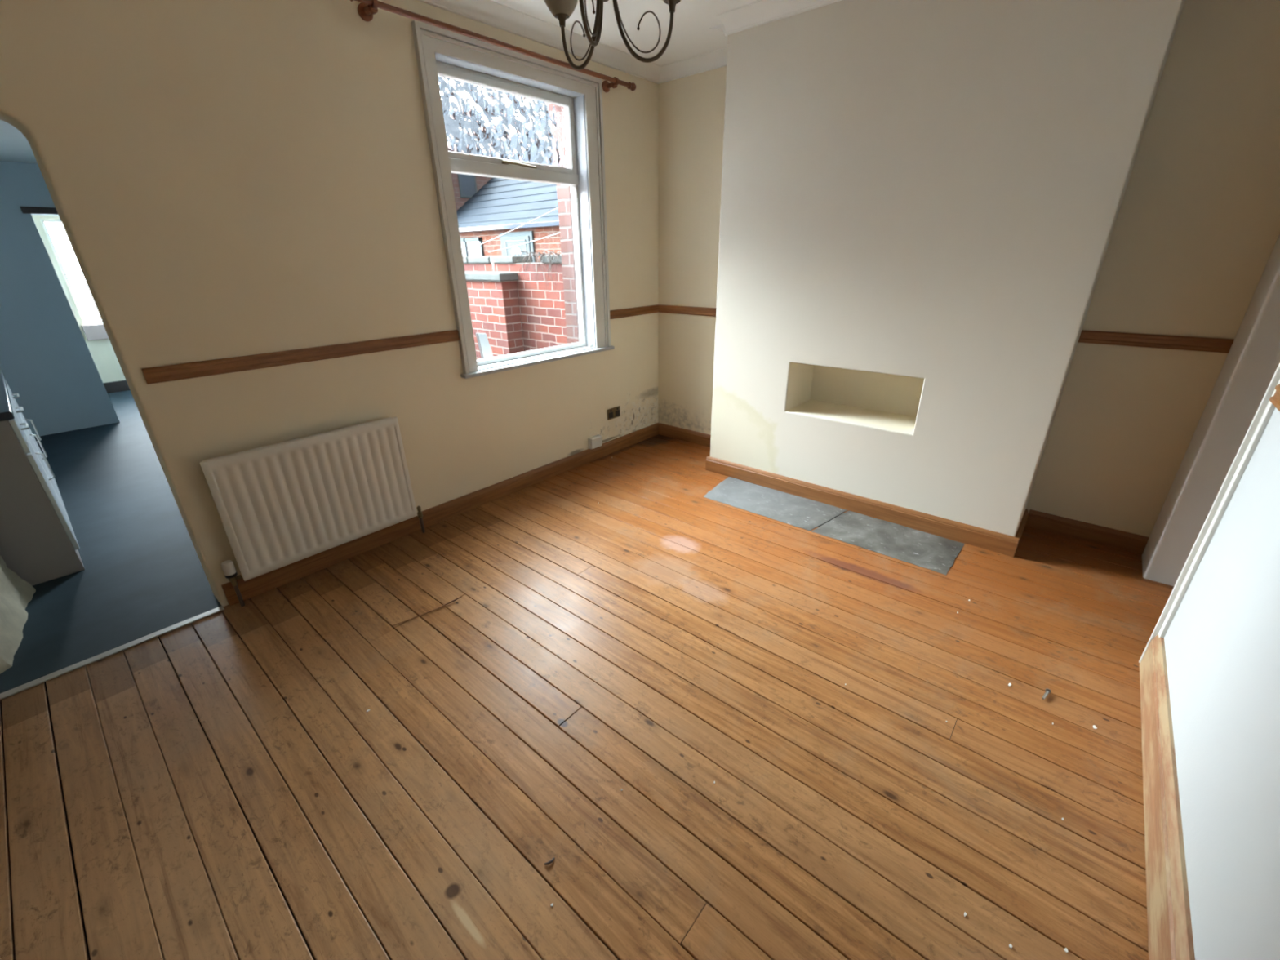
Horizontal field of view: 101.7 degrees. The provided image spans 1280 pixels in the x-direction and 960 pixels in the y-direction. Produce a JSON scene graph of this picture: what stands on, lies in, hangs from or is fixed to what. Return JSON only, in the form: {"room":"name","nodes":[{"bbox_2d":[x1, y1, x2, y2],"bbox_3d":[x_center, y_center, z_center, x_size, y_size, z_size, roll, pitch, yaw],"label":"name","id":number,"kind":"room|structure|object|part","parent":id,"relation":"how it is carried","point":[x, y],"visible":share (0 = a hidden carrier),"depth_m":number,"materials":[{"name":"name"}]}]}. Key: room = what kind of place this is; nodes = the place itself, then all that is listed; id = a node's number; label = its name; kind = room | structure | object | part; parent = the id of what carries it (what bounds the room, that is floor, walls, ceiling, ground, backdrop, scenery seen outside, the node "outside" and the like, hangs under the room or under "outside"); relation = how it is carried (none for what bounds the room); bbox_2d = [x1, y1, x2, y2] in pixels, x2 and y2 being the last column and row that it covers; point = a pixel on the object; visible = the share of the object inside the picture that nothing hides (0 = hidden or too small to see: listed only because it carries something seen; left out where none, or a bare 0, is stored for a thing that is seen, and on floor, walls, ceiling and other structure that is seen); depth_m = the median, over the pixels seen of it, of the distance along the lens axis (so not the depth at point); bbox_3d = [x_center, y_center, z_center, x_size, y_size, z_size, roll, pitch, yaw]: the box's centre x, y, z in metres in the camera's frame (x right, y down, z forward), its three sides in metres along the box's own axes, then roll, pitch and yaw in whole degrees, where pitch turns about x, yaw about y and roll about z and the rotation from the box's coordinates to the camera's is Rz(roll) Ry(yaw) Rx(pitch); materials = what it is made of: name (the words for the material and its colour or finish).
{"room":"living room","nodes":[
{"label":"living room","id":0,"kind":"room"},
{"bbox_2d":[0,120,37,164],"bbox_3d":[-4.788,-2.493,3.743,6.929,0.120,2.250,18,30,37],"label":"ceiling","id":1,"kind":"structure","parent":0,"point":[15,146],"depth_m":3.91,"materials":[{"name":"white paint"}]},
{"bbox_2d":[0,160,119,436],"bbox_3d":[-5.615,-1.614,4.800,0.120,2.550,2.100,18,30,37],"label":"wall","id":2,"kind":"structure","parent":0,"point":[46,358],"depth_m":4.82,"materials":[{"name":"blue paint"}]},
{"bbox_2d":[20,206,57,214],"bbox_3d":[-5.184,-2.502,4.863,0.020,0.055,0.800,18,30,37],"label":"trim","id":3,"kind":"structure","parent":2,"relation":"attached to","point":[26,210],"depth_m":4.65,"materials":[{"name":"brown wood"}]},
{"bbox_2d":[31,214,125,382],"bbox_3d":[-7.046,-2.081,5.926,0.120,2.550,2.100,18,30,37],"label":"wall","id":4,"kind":"structure","parent":0,"point":[103,354],"depth_m":6.42,"materials":[{"name":"beige paint"}]},
{"bbox_2d":[40,218,102,324],"bbox_3d":[-6.616,-2.509,6.312,0.060,1.155,0.540,18,30,37],"label":"window","id":5,"kind":"structure","parent":4,"relation":"in","point":[42,220],"depth_m":6.10,"materials":[{"name":"white plastic"}]},
{"bbox_2d":[81,324,109,340],"bbox_3d":[-6.520,-1.875,6.521,0.070,0.175,0.620,18,30,37],"label":"sill","id":6,"kind":"structure","parent":4,"relation":"attached to","point":[94,331],"depth_m":6.35,"materials":[{"name":"white tile"}]},
{"bbox_2d":[102,380,129,393],"bbox_3d":[-6.977,-1.046,6.325,0.020,0.130,2.100,18,30,37],"label":"baseboard","id":7,"kind":"structure","parent":4,"relation":"attached to","point":[116,386],"depth_m":6.64,"materials":[{"name":"brown wood"}]},
{"bbox_2d":[0,0,715,674],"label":"wall","id":8,"kind":"structure","parent":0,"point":[224,179],"depth_m":2.34,"materials":[{"name":"beige paint"}]},
{"bbox_2d":[200,417,425,606],"bbox_3d":[-1.629,0.123,2.691,0.095,0.730,0.964,18,30,37],"label":"radiator","id":9,"kind":"object","parent":8,"relation":"attached to","point":[280,504],"visible":1,"depth_m":2.58,"materials":[{"name":"metal"}]},
{"bbox_3d":[-1.631,0.054,2.676,0.010,0.584,0.846,18,30,37],"label":"panel","id":10,"kind":"part","parent":9,"relation":"part of","materials":[{"name":"metal"}]},
{"bbox_2d":[221,515,421,605],"bbox_3d":[-1.663,0.401,2.828,0.020,0.112,0.977,18,30,37],"label":"baseboard","id":11,"kind":"structure","parent":8,"relation":"attached to","point":[257,585],"depth_m":2.76,"materials":[{"name":"brown wood"}]},
{"bbox_2d":[350,0,635,92],"bbox_3d":[-0.677,-2.341,2.867,0.113,0.069,1.910,18,30,37],"label":"pole","id":12,"kind":"object","parent":8,"relation":"attached to","point":[366,9],"visible":0.98,"depth_m":2.62,"materials":[{"name":"brown wood"}]},
{"bbox_2d":[410,20,614,378],"bbox_3d":[-0.717,-1.620,3.307,0.222,1.706,1.311,18,30,37],"label":"window","id":13,"kind":"structure","parent":8,"relation":"attached to","point":[491,110],"depth_m":3.13,"materials":[{"name":"white paint"}]},
{"bbox_3d":[-0.781,-2.110,3.118,0.006,0.368,0.956,18,30,37],"label":"textured pane","id":14,"kind":"part","parent":13,"relation":"part of","materials":[{"name":"clear glass"}]},
{"bbox_3d":[-0.780,-2.114,3.115,0.051,0.425,1.006,18,30,37],"label":"fanlight sash","id":15,"kind":"part","parent":13,"relation":"part of","materials":[{"name":"white plastic"}]},
{"bbox_3d":[-0.776,-1.597,3.342,0.072,1.578,1.036,18,30,37],"label":"frame","id":16,"kind":"part","parent":13,"relation":"part of","materials":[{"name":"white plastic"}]},
{"bbox_3d":[-0.730,-1.924,3.179,0.032,0.023,0.246,20,31,40],"label":"stay handle","id":17,"kind":"part","parent":13,"relation":"part of","materials":[{"name":"gold metal"}]},
{"bbox_2d":[417,0,661,84],"bbox_3d":[-1.264,-2.187,2.174,0.125,0.066,4.450,18,30,37],"label":"coving","id":18,"kind":"structure","parent":8,"relation":"attached to","point":[489,12],"depth_m":2.94,"materials":[{"name":"paint"}]},
{"bbox_2d":[418,422,659,528],"bbox_3d":[-0.582,-0.113,3.987,0.022,0.104,2.335,18,30,37],"label":"baseboard","id":19,"kind":"structure","parent":8,"relation":"attached to","point":[436,514],"depth_m":3.73,"materials":[{"name":"brown wood"}]},
{"bbox_2d":[587,434,602,448],"bbox_3d":[-0.358,-0.305,4.171,0.046,0.090,0.120,18,30,37],"label":"junction box","id":20,"kind":"object","parent":19,"relation":"on","point":[594,442],"visible":1,"depth_m":4.14,"materials":[{"name":"white paint"}]},
{"bbox_2d":[607,405,620,420],"bbox_3d":[-0.213,-0.551,4.281,0.014,0.090,0.148,18,30,37],"label":"wall socket","id":21,"kind":"object","parent":8,"relation":"attached to","point":[614,412],"visible":1,"depth_m":4.28,"materials":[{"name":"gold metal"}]},
{"bbox_2d":[608,411,613,418],"bbox_3d":[-0.237,-0.529,4.256,0.004,0.047,0.052,18,30,37],"label":"outlet","id":22,"kind":"object","parent":21,"relation":"attached to","point":[611,413],"depth_m":4.25,"materials":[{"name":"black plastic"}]},
{"bbox_2d":[615,409,619,416],"bbox_3d":[-0.186,-0.554,4.312,0.004,0.047,0.052,18,30,37],"label":"outlet","id":23,"kind":"object","parent":21,"relation":"attached to","point":[617,411],"depth_m":4.31,"materials":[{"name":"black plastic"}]},
{"bbox_2d":[556,184,579,343],"bbox_3d":[-0.745,-1.524,3.605,0.129,3.800,2.500,18,30,37],"label":"wall","id":24,"kind":"structure","parent":0,"point":[563,192],"depth_m":3.84,"materials":[{"name":"brick"}]},
{"bbox_2d":[467,207,558,249],"bbox_3d":[-1.150,-2.475,5.033,0.006,0.425,2.669,-19,29,-36],"label":"washing line","id":25,"kind":"object","parent":24,"relation":"attached to","point":[557,207],"visible":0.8,"depth_m":5.12,"materials":[{"name":"white"}]},
{"bbox_3d":[-0.879,-0.804,3.779,0.195,0.065,1.176,18,30,37],"label":"sill","id":26,"kind":"structure","parent":24,"relation":"attached to","visible":0},
{"bbox_2d":[475,333,493,359],"bbox_3d":[-1.053,-0.887,3.577,0.030,0.250,0.115,18,30,37],"label":"board","id":27,"kind":"object","parent":26,"relation":"on","point":[485,349],"visible":0.64,"depth_m":3.54,"materials":[{"name":"white wood"}]},
{"bbox_2d":[0,390,1173,959],"bbox_3d":[-2.436,-0.073,4.214,10.947,0.100,4.450,18,30,37],"label":"floor","id":28,"kind":"structure","parent":0,"point":[224,784],"depth_m":1.78,"materials":[{"name":"brown wood"}]},
{"bbox_2d":[0,381,84,586],"bbox_3d":[-3.805,0.002,2.908,1.565,0.840,0.713,18,30,37],"label":"base cabinet","id":29,"kind":"object","parent":28,"relation":"on","point":[38,543],"visible":0.84,"depth_m":2.64,"materials":[{"name":"white wood"}]},
{"bbox_2d":[0,371,14,421],"bbox_3d":[-3.828,-0.391,2.706,1.577,0.038,0.728,18,30,37],"label":"countertop","id":30,"kind":"structure","parent":29,"relation":"on","point":[6,408],"depth_m":2.65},
{"bbox_3d":[-4.001,-0.531,3.309,0.514,0.167,0.019,18,30,37],"label":"drawer","id":31,"kind":"part","parent":29,"relation":"part of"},
{"bbox_3d":[-3.986,-0.537,3.326,0.149,0.010,0.031,18,30,37],"label":"handle","id":32,"kind":"part","parent":29,"relation":"part of","materials":[{"name":"silver metal"}]},
{"bbox_3d":[-3.603,-0.401,2.997,0.514,0.167,0.019,18,30,37],"label":"drawer","id":33,"kind":"part","parent":29,"relation":"part of","materials":[{"name":"white wood"}]},
{"bbox_3d":[-3.589,-0.407,3.013,0.149,0.010,0.031,18,30,37],"label":"handle","id":34,"kind":"part","parent":29,"relation":"part of","materials":[{"name":"silver metal"}]},
{"bbox_3d":[-3.207,-0.272,2.684,0.514,0.167,0.019,18,30,37],"label":"drawer","id":35,"kind":"part","parent":29,"relation":"part of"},
{"bbox_3d":[-3.192,-0.278,2.701,0.149,0.010,0.031,18,30,37],"label":"handle","id":36,"kind":"part","parent":29,"relation":"part of","materials":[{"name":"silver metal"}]},
{"bbox_3d":[-4.132,-0.338,3.551,0.010,0.169,0.031,18,30,37],"label":"handle","id":37,"kind":"part","parent":29,"relation":"part of","materials":[{"name":"silver metal"}]},
{"bbox_3d":[-3.735,-0.208,3.239,0.010,0.169,0.031,18,30,37],"label":"handle","id":38,"kind":"part","parent":29,"relation":"part of","materials":[{"name":"silver metal"}]},
{"bbox_3d":[-3.996,-0.199,3.453,0.514,0.540,0.019,18,30,37],"label":"door","id":39,"kind":"part","parent":29,"relation":"part of","materials":[{"name":"white wood"}]},
{"bbox_3d":[-3.599,-0.070,3.140,0.514,0.540,0.019,18,30,37],"label":"door","id":40,"kind":"part","parent":29,"relation":"part of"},
{"bbox_3d":[-3.338,-0.079,2.926,0.010,0.169,0.031,18,30,37],"label":"handle","id":41,"kind":"part","parent":29,"relation":"part of","materials":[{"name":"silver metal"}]},
{"bbox_3d":[-3.201,0.060,2.828,0.514,0.540,0.019,18,30,37],"label":"door","id":42,"kind":"part","parent":29,"relation":"part of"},
{"bbox_2d":[0,605,224,699],"bbox_3d":[-2.222,0.721,2.241,0.039,0.007,0.713,18,30,37],"label":"threshold","id":43,"kind":"object","parent":28,"relation":"on","point":[37,682],"visible":1,"depth_m":2.20,"materials":[{"name":"metal"}]},
{"bbox_2d":[391,595,462,626],"bbox_3d":[-0.988,0.613,2.436,0.325,0.013,0.015,-18,29,-35],"label":"wood sliver","id":44,"kind":"object","parent":28,"relation":"on","point":[454,600],"visible":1,"depth_m":2.45,"materials":[{"name":"brown wood"}]},
{"bbox_2d":[544,857,554,865],"bbox_3d":[-0.246,1.043,1.424,0.030,0.008,0.011,-15,27,-30],"label":"wood splinter","id":45,"kind":"object","parent":28,"relation":"on","point":[553,859],"visible":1,"depth_m":1.42,"materials":[{"name":"brown wood"}]},
{"bbox_2d":[703,476,848,530],"bbox_3d":[0.864,0.147,3.460,0.882,0.005,0.414,18,30,37],"label":"hearth stone","id":46,"kind":"object","parent":28,"relation":"on","point":[797,511],"visible":1,"depth_m":3.43,"materials":[{"name":"grey stone"}]},
{"bbox_2d":[811,511,964,574],"bbox_3d":[1.424,0.330,3.018,0.728,0.005,0.414,18,30,37],"label":"hearth stone","id":47,"kind":"object","parent":28,"relation":"on","point":[935,553],"visible":1,"depth_m":2.98,"materials":[{"name":"grey stone"}]},
{"bbox_2d":[1041,688,1051,699],"bbox_3d":[1.505,0.794,1.928,0.058,0.018,0.018,-22,31,-40],"label":"screw","id":48,"kind":"object","parent":28,"relation":"on","point":[1047,691],"visible":1,"depth_m":1.94,"materials":[{"name":"silver metal"}]},
{"bbox_2d":[491,0,759,66],"bbox_3d":[0.505,-1.679,0.750,5.117,0.100,4.750,18,30,37],"label":"ceiling","id":49,"kind":"structure","parent":0,"point":[691,36],"depth_m":2.91,"materials":[{"name":"paint"}]},
{"bbox_2d":[544,0,680,70],"bbox_3d":[-0.130,-1.469,1.294,0.425,0.699,0.455,18,30,37],"label":"chandelier","id":50,"kind":"object","parent":49,"relation":"hanging from","point":[562,10],"visible":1,"depth_m":1.43,"materials":[{"name":"brown metal"}]},
{"bbox_3d":[-0.223,-1.393,1.450,0.135,0.162,0.136,18,30,37],"label":"lamp shade","id":51,"kind":"part","parent":50,"relation":"part of","materials":[{"name":"beige glass"}]},
{"bbox_3d":[-0.161,-1.259,1.441,0.010,0.196,0.183,-22,31,-40],"label":"arm","id":52,"kind":"part","parent":50,"relation":"part of","materials":[{"name":"brown metal"}]},
{"bbox_3d":[-0.118,-1.194,1.290,0.010,0.196,0.183,6,24,14],"label":"arm","id":53,"kind":"part","parent":50,"relation":"part of","materials":[{"name":"brown metal"}]},
{"bbox_3d":[0.004,-1.243,1.399,0.183,0.196,0.010,-7,24,-13],"label":"arm","id":54,"kind":"part","parent":50,"relation":"part of","materials":[{"name":"brown metal"}]},
{"bbox_3d":[0.086,-1.363,1.370,0.135,0.162,0.136,18,30,37],"label":"lamp shade","id":55,"kind":"part","parent":50,"relation":"part of","materials":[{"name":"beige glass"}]},
{"bbox_2d":[710,0,1185,537],"bbox_3d":[1.397,-1.141,3.036,1.943,2.730,0.451,18,30,37],"label":"wall","id":56,"kind":"structure","parent":0,"point":[922,200],"depth_m":2.67,"materials":[{"name":"beige paint"}]},
{"bbox_2d":[709,23,728,38],"bbox_3d":[0.592,-2.627,3.123,0.125,0.066,0.451,18,30,37],"label":"coving","id":57,"kind":"structure","parent":56,"relation":"attached to","point":[720,29],"depth_m":2.98,"materials":[{"name":"paint"}]},
{"bbox_2d":[715,0,841,35],"bbox_3d":[1.192,-2.280,2.303,1.943,0.066,0.125,18,30,37],"label":"coving","id":58,"kind":"structure","parent":56,"relation":"attached to","point":[760,12],"depth_m":2.74,"materials":[{"name":"paint"}]},
{"bbox_2d":[705,456,1019,556],"bbox_3d":[1.262,0.116,3.386,1.983,0.110,0.020,18,30,37],"label":"baseboard","id":59,"kind":"structure","parent":56,"relation":"attached to","point":[1000,543],"depth_m":3.23,"materials":[{"name":"brown wood"}]},
{"bbox_2d":[1013,508,1028,555],"bbox_3d":[2.155,0.290,2.954,0.020,0.110,0.431,18,30,37],"label":"baseboard","id":60,"kind":"structure","parent":56,"relation":"attached to","point":[1019,533],"depth_m":2.93,"materials":[{"name":"brown wood"}]},
{"bbox_2d":[657,0,1279,537],"bbox_3d":[2.081,-1.061,2.866,4.947,2.860,0.150,18,30,37],"label":"wall","id":61,"kind":"structure","parent":0,"point":[1196,232],"depth_m":2.54,"materials":[{"name":"beige paint"}]},
{"bbox_2d":[658,422,711,447],"bbox_3d":[0.496,-0.367,4.533,0.838,0.104,0.020,18,30,37],"label":"baseboard","id":62,"kind":"structure","parent":61,"relation":"attached to","point":[694,437],"depth_m":4.60,"materials":[{"name":"brown wood"}]},
{"bbox_2d":[657,47,727,84],"bbox_3d":[0.418,-2.768,3.456,0.860,0.066,0.125,18,30,37],"label":"coving","id":63,"kind":"structure","parent":61,"relation":"attached to","point":[717,59],"depth_m":3.51,"materials":[{"name":"paint"}]},
{"bbox_2d":[1025,509,1149,555],"bbox_3d":[2.509,0.290,2.949,0.524,0.104,0.020,18,30,37],"label":"baseboard","id":64,"kind":"structure","parent":61,"relation":"attached to","point":[1126,541],"depth_m":2.93,"materials":[{"name":"brown wood"}]},
{"bbox_2d":[1078,329,1234,353],"bbox_3d":[2.487,-0.677,2.538,0.544,0.062,0.018,18,30,37],"label":"rail","id":65,"kind":"object","parent":61,"relation":"attached to","point":[1136,340],"visible":0.88,"depth_m":2.52,"materials":[{"name":"brown wood"}]},
{"bbox_2d":[1142,233,1279,586],"bbox_3d":[2.830,-0.700,2.008,0.600,2.860,0.296,18,30,37],"label":"wall","id":66,"kind":"structure","parent":0,"point":[1252,360],"depth_m":2.30,"materials":[{"name":"white paint"}]},
{"bbox_2d":[1164,407,1279,959],"bbox_3d":[0.908,0.080,0.275,0.140,2.860,3.517,18,30,37],"label":"wall","id":67,"kind":"structure","parent":0,"point":[1222,641],"depth_m":1.26,"materials":[{"name":"white paint"}]},
{"bbox_2d":[1139,634,1195,959],"bbox_3d":[0.907,1.183,0.867,0.024,0.165,3.353,18,30,37],"label":"baseboard","id":68,"kind":"structure","parent":67,"relation":"attached to","point":[1170,932],"depth_m":1.40,"materials":[{"name":"brown wood"}]},
{"bbox_2d":[1138,362,1279,663],"bbox_3d":[1.978,-0.216,1.650,0.026,2.080,0.050,18,30,37],"label":"trim","id":69,"kind":"structure","parent":67,"relation":"attached to","point":[1266,408],"depth_m":1.78,"materials":[{"name":"white paint"}]},
{"bbox_2d":[1269,383,1279,411],"bbox_3d":[0.890,0.250,0.454,0.018,0.062,3.337,18,30,37],"label":"rail","id":70,"kind":"object","parent":67,"relation":"attached to","point":[1275,399],"visible":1,"depth_m":1.58,"materials":[{"name":"brown wood"}]},
{"label":"outside","id":71,"kind":"structure","parent":0,"visible":0},
{"bbox_3d":[-1.508,-4.349,14.674,15.700,0.100,18.050,18,30,37],"label":"yard","id":72,"kind":"structure","parent":71,"visible":0},
{"bbox_2d":[451,173,492,211],"bbox_3d":[-4.031,-7.939,13.803,5.120,7.250,6.500,18,30,37],"label":"house","id":73,"kind":"structure","parent":72,"relation":"on","point":[464,186],"depth_m":10.84,"materials":[{"name":"brick"}]},
{"bbox_3d":[-3.586,-6.187,10.840,0.010,0.480,0.330,18,30,37],"label":"pane","id":74,"kind":"part","parent":73,"relation":"part of","materials":[{"name":"grey glass"}]},
{"bbox_2d":[464,271,524,359],"bbox_3d":[-1.878,-1.598,6.186,1.355,1.615,0.233,18,30,37],"label":"brick pier","id":75,"kind":"structure","parent":72,"relation":"on","point":[493,297],"depth_m":5.72,"materials":[{"name":"red brick"}]},
{"bbox_2d":[492,260,495,272],"bbox_3d":[-1.571,-2.300,5.612,0.042,0.119,0.020,18,30,37],"label":"pipe","id":76,"kind":"object","parent":75,"relation":"on","point":[493,265],"visible":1,"depth_m":5.61,"materials":[{"name":"white plastic"}]},
{"bbox_2d":[456,177,560,262],"bbox_3d":[-0.375,-5.591,10.309,5.760,5.621,4.995,18,30,37],"label":"outhouse","id":77,"kind":"structure","parent":72,"relation":"on","point":[501,206],"depth_m":9.54,"materials":[{"name":"orange brick"}]},
{"bbox_3d":[-3.283,-4.310,10.183,0.700,0.650,0.006,18,30,37],"label":"pane","id":78,"kind":"part","parent":77,"relation":"part of","materials":[{"name":"white glass"}]},
{"bbox_3d":[-2.170,-3.337,9.546,0.740,2.040,0.025,18,30,37],"label":"door","id":79,"kind":"part","parent":77,"relation":"part of","materials":[{"name":"white paint"}]},
{"bbox_3d":[-2.184,-3.580,9.428,0.580,1.380,0.008,18,30,37],"label":"moulding","id":80,"kind":"part","parent":77,"relation":"part of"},
{"bbox_3d":[-2.191,-4.061,9.219,0.300,0.130,0.008,18,30,37],"label":"fan pane","id":81,"kind":"part","parent":77,"relation":"part of","materials":[{"name":"white glass"}]},
{"bbox_3d":[-2.153,-3.377,9.552,0.900,2.110,0.050,18,30,37],"label":"door frame","id":82,"kind":"part","parent":77,"relation":"part of","materials":[{"name":"white paint"}]},
{"bbox_2d":[462,254,567,351],"bbox_3d":[-3.244,-2.241,7.502,8.699,1.785,0.270,18,30,37],"label":"wall","id":83,"kind":"structure","parent":72,"relation":"on","point":[542,312],"depth_m":5.51,"materials":[{"name":"red brick"}]},
{"bbox_2d":[488,232,559,252],"bbox_3d":[-0.996,-2.306,4.965,0.006,0.225,2.276,-18,29,-34],"label":"washing line","id":84,"kind":"object","parent":83,"relation":"attached to","point":[557,233],"visible":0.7,"depth_m":5.11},
{"bbox_2d":[511,249,561,291],"bbox_3d":[-0.968,-2.082,5.203,0.946,0.399,0.098,18,30,37],"label":"vine","id":85,"kind":"object","parent":83,"relation":"on","point":[526,253],"visible":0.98,"depth_m":5.18,"materials":[{"name":"grey plant"}]}
]}

